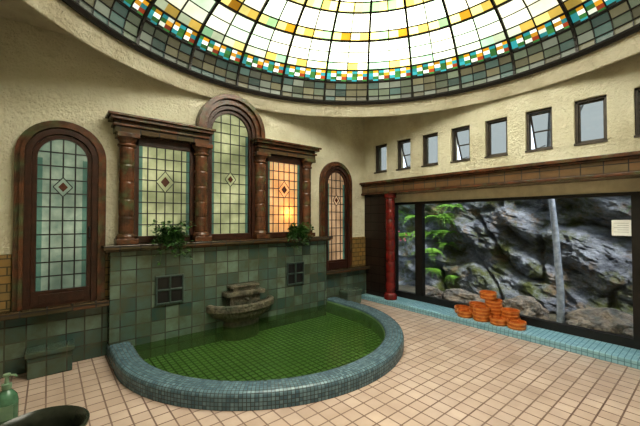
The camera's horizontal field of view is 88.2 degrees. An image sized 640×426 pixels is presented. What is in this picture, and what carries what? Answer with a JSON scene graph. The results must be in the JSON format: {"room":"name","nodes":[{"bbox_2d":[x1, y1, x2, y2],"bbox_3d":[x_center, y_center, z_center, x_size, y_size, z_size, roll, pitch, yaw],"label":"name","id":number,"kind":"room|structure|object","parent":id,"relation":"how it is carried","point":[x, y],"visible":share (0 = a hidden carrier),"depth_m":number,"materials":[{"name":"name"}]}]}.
{"room":"public bathhouse","nodes":[
{"label":"public bathhouse","id":0,"kind":"room"},
{"bbox_2d":[0,16,364,310],"bbox_3d":[-1.227,0.067,4.765,6.040,3.840,0.200,1,-1,-39],"label":"wall","id":1,"kind":"structure","parent":0,"point":[46,75],"depth_m":3.65,"materials":[{"name":"beige paint"}]},
{"bbox_2d":[0,253,108,378],"bbox_3d":[-2.803,0.979,3.232,1.280,1.160,0.140,1,-1,-39],"label":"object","id":2,"kind":"structure","parent":1,"relation":"attached to","point":[86,323],"depth_m":3.29,"materials":[{"name":"teal tile"}]},
{"bbox_2d":[12,120,105,310],"bbox_3d":[-2.652,-0.006,3.402,0.750,1.895,0.097,1,-1,-39],"label":"window","id":3,"kind":"structure","parent":1,"relation":"in","point":[59,198],"depth_m":3.40,"materials":[{"name":"brown wood"}]},
{"bbox_2d":[105,94,321,244],"bbox_3d":[-1.193,-0.628,4.520,2.935,1.980,0.278,1,-1,-39],"label":"window","id":4,"kind":"structure","parent":1,"relation":"in","point":[248,184],"depth_m":4.40,"materials":[{"name":"brown wood"}]},
{"bbox_2d":[319,162,351,269],"bbox_3d":[0.304,0.038,5.833,0.750,1.895,0.097,1,-1,-39],"label":"window","id":5,"kind":"structure","parent":1,"relation":"in","point":[335,183],"depth_m":5.86,"materials":[{"name":"brown wood"}]},
{"bbox_2d":[326,237,369,301],"bbox_3d":[0.480,1.028,5.932,1.100,1.160,0.140,1,-1,-39],"label":"trim","id":6,"kind":"structure","parent":1,"relation":"attached to","point":[354,276],"depth_m":6.06,"materials":[{"name":"teal tile"}]},
{"bbox_2d":[361,295,639,369],"bbox_3d":[2.144,1.547,4.559,0.010,0.072,4.360,1,-1,-39],"label":"trim","id":7,"kind":"structure","parent":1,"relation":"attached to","point":[622,361],"depth_m":4.10,"materials":[{"name":"tile"}]},
{"bbox_2d":[0,0,367,118],"bbox_3d":[0.487,-1.894,2.559,5.740,0.001,5.740,1,-1,-39],"label":"ceiling","id":8,"kind":"structure","parent":0,"point":[17,10],"depth_m":3.15,"materials":[{"name":"paint"}]},
{"bbox_2d":[21,0,639,117],"bbox_3d":[0.487,-1.761,2.557,5.430,0.385,5.430,1,-1,-39],"label":"cove","id":9,"kind":"object","parent":8,"relation":"attached to","point":[57,12],"visible":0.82,"depth_m":3.95,"materials":[{"name":"paint"}]},
{"bbox_2d":[61,0,639,104],"bbox_3d":[0.487,-2.287,2.566,5.197,1.133,5.197,1,-1,-39],"label":"glass dome","id":10,"kind":"object","parent":9,"relation":"attached to","point":[331,52],"visible":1,"depth_m":4.20,"materials":[{"name":"multicoloured glass"}]},
{"bbox_2d":[101,236,332,345],"bbox_3d":[-1.103,1.030,4.565,3.220,1.325,0.240,1,-1,-39],"label":"tiled wall","id":11,"kind":"structure","parent":0,"point":[149,302],"depth_m":4.16,"materials":[{"name":"teal tile"}]},
{"bbox_2d":[147,219,195,265],"bbox_3d":[-1.744,0.326,3.877,0.565,0.524,0.323,1,-1,-39],"label":"ivy","id":12,"kind":"object","parent":11,"relation":"on","point":[171,235],"visible":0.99,"depth_m":3.86,"materials":[{"name":"green plant"}]},
{"bbox_2d":[206,282,273,327],"bbox_3d":[-0.987,1.323,4.419,0.980,0.715,0.304,1,-1,-39],"label":"stone fountain","id":13,"kind":"object","parent":11,"relation":"attached to","point":[243,307],"visible":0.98,"depth_m":4.35,"materials":[{"name":"grey stone"}]},
{"bbox_2d":[286,221,313,250],"bbox_3d":[-0.307,0.358,5.045,0.437,0.463,0.338,1,-1,-39],"label":"ivy","id":14,"kind":"object","parent":11,"relation":"on","point":[295,231],"visible":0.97,"depth_m":5.04,"materials":[{"name":"green plant"}]},
{"bbox_2d":[0,299,639,425],"bbox_3d":[0.565,1.547,2.560,6.040,0.001,5.840,1,-1,-39],"label":"floor","id":15,"kind":"structure","parent":0,"point":[447,373],"depth_m":2.85,"materials":[{"name":"tile"}]},
{"bbox_2d":[0,373,18,424],"bbox_3d":[-2.320,1.368,2.442,0.136,0.354,0.138,1,-1,-39],"label":"shampoo bottle","id":16,"kind":"object","parent":15,"relation":"on","point":[9,399],"visible":0.91,"depth_m":2.42,"materials":[{"name":"green plastic"}]},
{"bbox_2d":[0,405,89,425],"bbox_3d":[-1.613,1.379,1.873,0.500,0.310,0.500,1,-1,-39],"label":"basin","id":17,"kind":"object","parent":15,"relation":"on","point":[62,415],"visible":1,"depth_m":2.06,"materials":[{"name":"black ceramic"}]},
{"bbox_2d":[24,339,74,379],"bbox_3d":[-2.647,1.434,3.239,0.380,0.250,0.225,1,-1,-39],"label":"stone step","id":18,"kind":"structure","parent":15,"relation":"on","point":[51,358],"depth_m":3.17,"materials":[{"name":"green stone"}]},
{"bbox_2d":[106,297,403,410],"bbox_3d":[-0.322,1.549,3.858,3.420,0.242,2.310,1,-1,-39],"label":"pool","id":19,"kind":"object","parent":15,"relation":"on","point":[148,381],"visible":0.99,"depth_m":2.79,"materials":[{"name":"blue tile"}]},
{"bbox_2d":[134,302,384,380],"bbox_3d":[-0.393,1.497,3.946,2.970,0.001,2.085,1,-1,-39],"label":"pool water","id":20,"kind":"object","parent":19,"relation":"in","point":[329,336],"visible":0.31,"depth_m":3.69,"materials":[{"name":"green liquid"}]},
{"bbox_2d":[339,287,362,302],"bbox_3d":[0.551,1.482,5.869,0.380,0.250,0.225,1,-1,-39],"label":"stone step","id":21,"kind":"structure","parent":15,"relation":"on","point":[352,294],"depth_m":5.79,"materials":[{"name":"green stone"}]},
{"bbox_2d":[362,293,639,361],"bbox_3d":[2.309,1.546,4.694,0.425,0.080,4.360,1,-1,-39],"label":"tiled step","id":22,"kind":"structure","parent":15,"relation":"on","point":[581,342],"depth_m":4.02,"materials":[{"name":"tile"}]},
{"bbox_2d":[384,193,396,299],"bbox_3d":[1.257,0.592,5.893,0.230,1.870,0.230,1,-1,-39],"label":"column","id":23,"kind":"structure","parent":22,"relation":"on","point":[390,294],"depth_m":5.82,"materials":[{"name":"red stone"}]},
{"bbox_2d":[454,290,526,330],"bbox_3d":[2.355,1.314,4.650,0.382,0.382,1.032,1,-1,-39],"label":"buckets","id":24,"kind":"object","parent":22,"relation":"on","point":[492,310],"visible":1,"depth_m":4.55,"materials":[{"name":"brown wood"}]},
{"bbox_2d":[364,53,639,296],"bbox_3d":[2.742,-0.180,4.383,0.400,3.360,5.440,1,-1,-39],"label":"wall","id":25,"kind":"structure","parent":0,"point":[618,80],"depth_m":4.46,"materials":[{"name":"beige paint"}]},
{"bbox_2d":[374,144,386,173],"bbox_3d":[1.145,-0.997,6.095,0.112,0.525,0.300,1,-1,-39],"label":"window","id":26,"kind":"structure","parent":25,"relation":"in","point":[381,150],"depth_m":6.13,"materials":[{"name":"grey glass"}]},
{"bbox_2d":[396,139,410,170],"bbox_3d":[1.535,-1.003,5.760,0.289,0.525,0.300,1,-1,-39],"label":"window","id":27,"kind":"structure","parent":25,"relation":"in","point":[405,146],"depth_m":5.80,"materials":[{"name":"grey glass"}]},
{"bbox_2d":[421,132,437,166],"bbox_3d":[1.789,-1.011,5.312,0.112,0.525,0.300,1,-1,-39],"label":"window","id":28,"kind":"structure","parent":25,"relation":"in","point":[430,141],"depth_m":5.35,"materials":[{"name":"grey glass"}]},
{"bbox_2d":[450,125,469,162],"bbox_3d":[2.179,-1.017,4.977,0.289,0.525,0.300,1,-1,-39],"label":"window","id":29,"kind":"structure","parent":25,"relation":"in","point":[462,134],"depth_m":5.01,"materials":[{"name":"grey glass"}]},
{"bbox_2d":[484,117,507,157],"bbox_3d":[2.433,-1.026,4.529,0.112,0.525,0.300,1,-1,-39],"label":"window","id":30,"kind":"structure","parent":25,"relation":"in","point":[496,130],"depth_m":4.56,"materials":[{"name":"grey glass"}]},
{"bbox_2d":[359,151,639,202],"bbox_3d":[2.686,-0.409,4.341,0.545,0.395,5.440,1,-1,-39],"label":"beam","id":31,"kind":"structure","parent":25,"relation":"attached to","point":[616,172],"depth_m":4.24,"materials":[{"name":"brown wood"}]},
{"bbox_2d":[395,191,639,349],"bbox_3d":[2.477,0.648,4.856,0.090,1.720,3.370,1,-1,-39],"label":"window","id":32,"kind":"structure","parent":25,"relation":"in","point":[633,342],"depth_m":4.19,"materials":[{"name":"metal"}]},
{"bbox_2d":[611,220,630,235],"bbox_3d":[3.397,0.168,3.721,0.012,0.180,0.165,1,-1,-39],"label":"paper notice","id":33,"kind":"object","parent":32,"relation":"attached to","point":[619,227],"visible":1,"depth_m":3.72,"materials":[{"name":"beige paper"}]},
{"bbox_2d":[525,107,552,152],"bbox_3d":[2.824,-1.032,4.194,0.289,0.525,0.300,1,-1,-39],"label":"window","id":34,"kind":"structure","parent":25,"relation":"in","point":[541,123],"depth_m":4.22,"materials":[{"name":"grey glass"}]},
{"bbox_2d":[574,95,607,145],"bbox_3d":[3.077,-1.040,3.746,0.112,0.525,0.300,1,-1,-39],"label":"window","id":35,"kind":"structure","parent":25,"relation":"in","point":[590,114],"depth_m":3.77,"materials":[{"name":"grey glass"}]},
{"bbox_2d":[634,87,639,137],"bbox_3d":[3.400,-1.047,3.354,0.112,0.525,0.300,1,-1,-39],"label":"window","id":36,"kind":"structure","parent":25,"relation":"in","point":[636,90],"depth_m":3.46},
{"label":"outside","id":37,"kind":"structure","parent":0,"visible":0},
{"bbox_2d":[399,285,556,321],"bbox_3d":[3.312,1.594,6.257,2.900,0.001,10.500,1,-1,-39],"label":"ground","id":38,"kind":"structure","parent":37,"point":[553,316],"depth_m":6.83,"materials":[{"name":"stone"}]},
{"bbox_2d":[398,196,632,315],"bbox_3d":[3.200,0.437,6.187,1.560,2.950,10.526,1,-1,-39],"label":"rock cliff","id":39,"kind":"structure","parent":38,"relation":"on","point":[505,248],"depth_m":5.61,"materials":[{"name":"grey stone"}]},
{"bbox_2d":[398,203,630,281],"bbox_3d":[2.994,0.405,6.052,1.285,1.863,5.261,1,-1,-39],"label":"ferns","id":40,"kind":"object","parent":39,"relation":"attached to","point":[441,216],"visible":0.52,"depth_m":6.81,"materials":[{"name":"green plant"}]},
{"bbox_2d":[425,285,632,336],"bbox_3d":[3.078,1.507,5.034,0.752,0.557,3.647,1,-1,-39],"label":"boulders","id":41,"kind":"object","parent":38,"relation":"on","point":[611,320],"visible":0.41,"depth_m":4.43,"materials":[{"name":"grey stone"}]},
{"bbox_2d":[548,199,564,322],"bbox_3d":[3.272,-0.066,4.637,0.126,3.304,0.819,1,-1,-39],"label":"trunk","id":42,"kind":"object","parent":38,"relation":"on","point":[552,207],"visible":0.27,"depth_m":4.55,"materials":[{"name":"grey plant"}]}
]}

